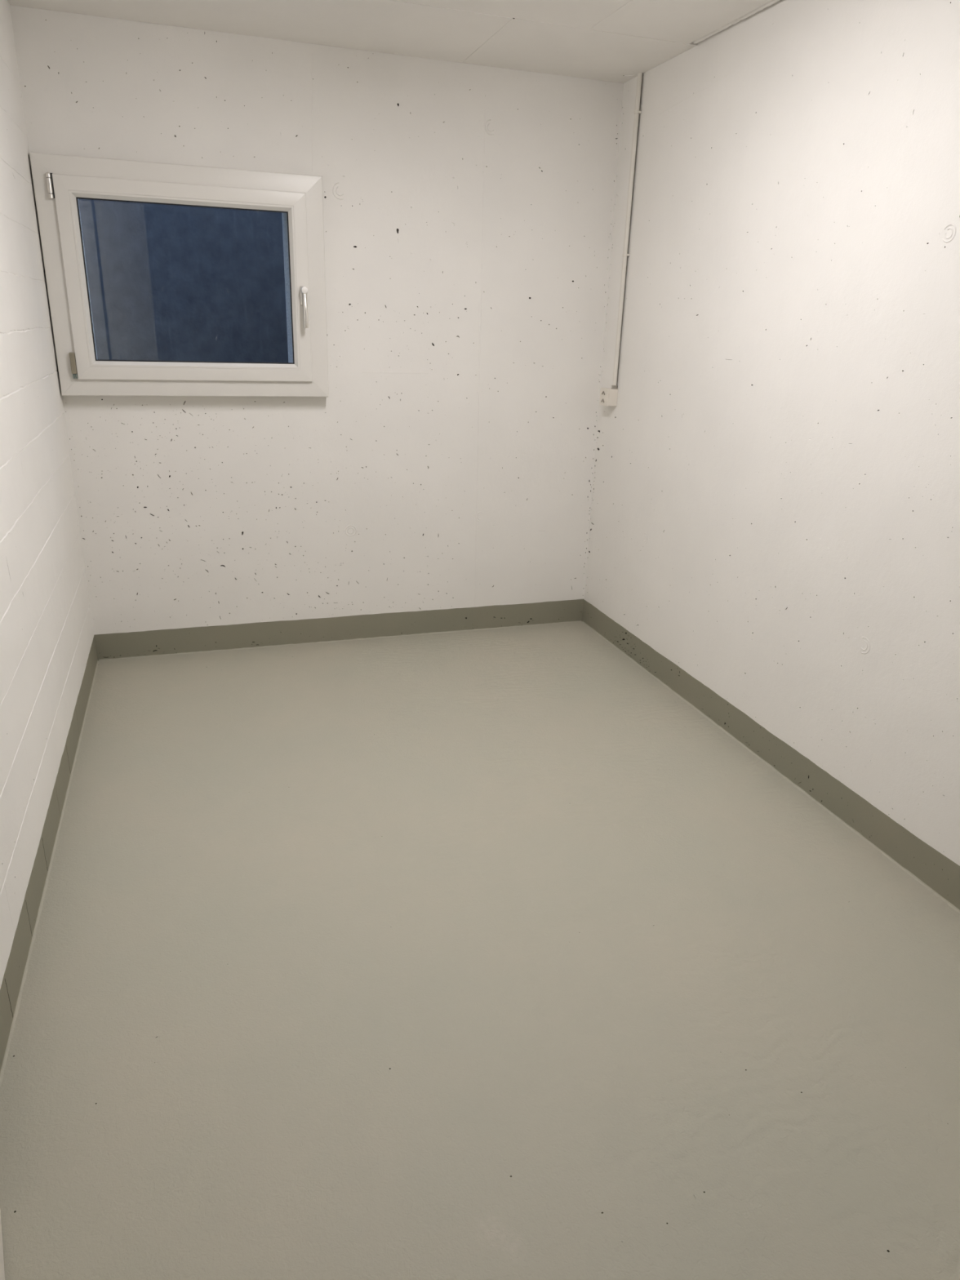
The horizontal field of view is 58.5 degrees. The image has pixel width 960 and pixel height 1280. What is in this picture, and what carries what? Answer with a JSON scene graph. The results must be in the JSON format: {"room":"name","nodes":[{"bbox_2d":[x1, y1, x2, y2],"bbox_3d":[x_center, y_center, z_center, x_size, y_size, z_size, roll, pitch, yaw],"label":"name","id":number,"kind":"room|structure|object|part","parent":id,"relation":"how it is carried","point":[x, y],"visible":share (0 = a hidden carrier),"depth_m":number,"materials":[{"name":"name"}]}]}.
{"room":"empty basement room","nodes":[
{"label":"empty basement room","id":0,"kind":"room"},
{"bbox_2d":[0,0,93,988],"bbox_3d":[-1.144,-0.492,1.683,0.150,2.328,3.600,-5,21,-18],"label":"wall","id":1,"kind":"structure","parent":0,"point":[46,631],"depth_m":2.56,"materials":[{"name":"paint"}]},
{"bbox_2d":[0,635,97,1071],"bbox_3d":[-1.181,0.652,2.107,0.150,0.122,3.600,-5,21,-18],"label":"baseboard","id":2,"kind":"structure","parent":1,"relation":"attached to","point":[11,985],"depth_m":2.22,"materials":[{"name":"grey paint"}]},
{"bbox_2d":[9,4,623,635],"bbox_3d":[-0.563,-1.240,3.744,2.319,2.326,0.212,-5,21,-18],"label":"wall","id":3,"kind":"structure","parent":0,"point":[447,460],"depth_m":3.66,"materials":[{"name":"white paint"}]},
{"bbox_2d":[29,151,328,396],"bbox_3d":[-1.110,-1.369,3.310,1.027,0.828,0.133,-5,21,-18],"label":"window","id":4,"kind":"structure","parent":3,"relation":"in","point":[59,180],"depth_m":3.28,"materials":[{"name":"white plastic"}]},
{"bbox_3d":[-0.706,-1.377,3.430,0.027,0.071,0.010,-5,21,-18],"label":"handle","id":5,"kind":"part","parent":4,"relation":"part of","materials":[{"name":"silver metal"}]},
{"bbox_3d":[-0.696,-1.315,3.415,0.019,0.134,0.026,-5,21,-18],"label":"handle lever","id":6,"kind":"part","parent":4,"relation":"part of","materials":[{"name":"silver metal"}]},
{"bbox_2d":[77,198,293,362],"bbox_3d":[-1.169,-1.425,3.463,0.802,0.715,0.210,-5,21,-18],"label":"window reveal","id":7,"kind":"structure","parent":3,"relation":"in","point":[284,217],"depth_m":3.56,"materials":[{"name":"plastic"}]},
{"bbox_2d":[94,599,583,660],"bbox_3d":[-0.592,-0.086,4.143,2.319,0.124,0.150,-5,21,-18],"label":"baseboard","id":8,"kind":"structure","parent":3,"relation":"attached to","point":[162,642],"depth_m":4.03,"materials":[{"name":"grey paint"}]},
{"bbox_2d":[7,0,779,83],"bbox_3d":[0.042,-1.738,1.705,2.719,0.163,3.950,-5,21,-18],"label":"ceiling","id":9,"kind":"structure","parent":0,"point":[615,41],"depth_m":2.96,"materials":[{"name":"paint"}]},
{"bbox_2d":[0,621,959,1279],"bbox_3d":[0.453,1.175,1.190,2.319,0.120,6.600,-5,21,-18],"label":"floor","id":10,"kind":"structure","parent":0,"point":[486,954],"depth_m":1.96,"materials":[{"name":"grey paint"}]},
{"bbox_2d":[0,660,98,1088],"bbox_3d":[-1.271,0.522,2.615,0.006,0.006,2.544,-5,21,-18],"label":"floor lip","id":11,"kind":"structure","parent":10,"relation":"on","point":[19,999],"depth_m":2.18,"materials":[{"name":"grey paint"}]},
{"bbox_2d":[98,620,581,661],"bbox_3d":[-0.569,-0.004,4.094,2.307,0.006,0.006,-5,21,-18],"label":"floor lip","id":12,"kind":"structure","parent":10,"relation":"on","point":[243,648],"depth_m":4.05,"materials":[{"name":"grey paint"}]},
{"bbox_2d":[582,621,959,913],"bbox_3d":[1.072,0.497,2.890,0.006,0.006,3.494,-5,21,-18],"label":"floor lip","id":13,"kind":"structure","parent":10,"relation":"on","point":[858,833],"depth_m":2.88,"materials":[{"name":"grey paint"}]},
{"bbox_2d":[583,0,959,866],"bbox_3d":[1.224,-0.693,2.434,0.202,2.327,3.600,-5,21,-18],"label":"wall","id":14,"kind":"structure","parent":0,"point":[775,514],"depth_m":2.70,"materials":[{"name":"white paint"}]},
{"bbox_2d":[599,385,617,406],"bbox_3d":[0.587,-1.117,3.912,0.056,0.091,0.081,-5,21,-18],"label":"box","id":15,"kind":"object","parent":14,"relation":"attached to","point":[608,396],"visible":1,"depth_m":3.88,"materials":[{"name":"beige plastic"}]},
{"bbox_2d":[612,72,643,385],"bbox_3d":[0.629,-1.718,3.666,0.026,1.210,0.029,-5,21,-18],"label":"conduit","id":16,"kind":"object","parent":14,"relation":"attached to","point":[639,82],"visible":1,"depth_m":3.64,"materials":[{"name":"white plastic"}]},
{"bbox_2d":[582,599,959,909],"bbox_3d":[1.163,0.452,2.851,0.150,0.123,3.600,-5,21,-18],"label":"baseboard","id":17,"kind":"structure","parent":14,"relation":"attached to","point":[931,867],"depth_m":2.87,"materials":[{"name":"grey paint"}]},
{"bbox_3d":[0.628,0.115,0.440,2.669,2.400,0.120,-5,21,-18],"label":"wall","id":18,"kind":"structure","parent":0,"visible":0},
{"bbox_2d":[0,1209,4,1279],"bbox_3d":[-0.510,0.073,0.660,0.098,2.244,1.015,-10,23,-29],"label":"door","id":19,"kind":"structure","parent":18,"relation":"in","point":[2,1260],"depth_m":1.36,"materials":[{"name":"white paint"}]},
{"label":"outside","id":20,"kind":"structure","parent":0,"visible":0},
{"bbox_2d":[78,199,288,362],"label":"window","id":21,"kind":"structure","parent":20,"point":[166,282],"depth_m":4.42,"materials":[{"name":"glass"}]}
]}

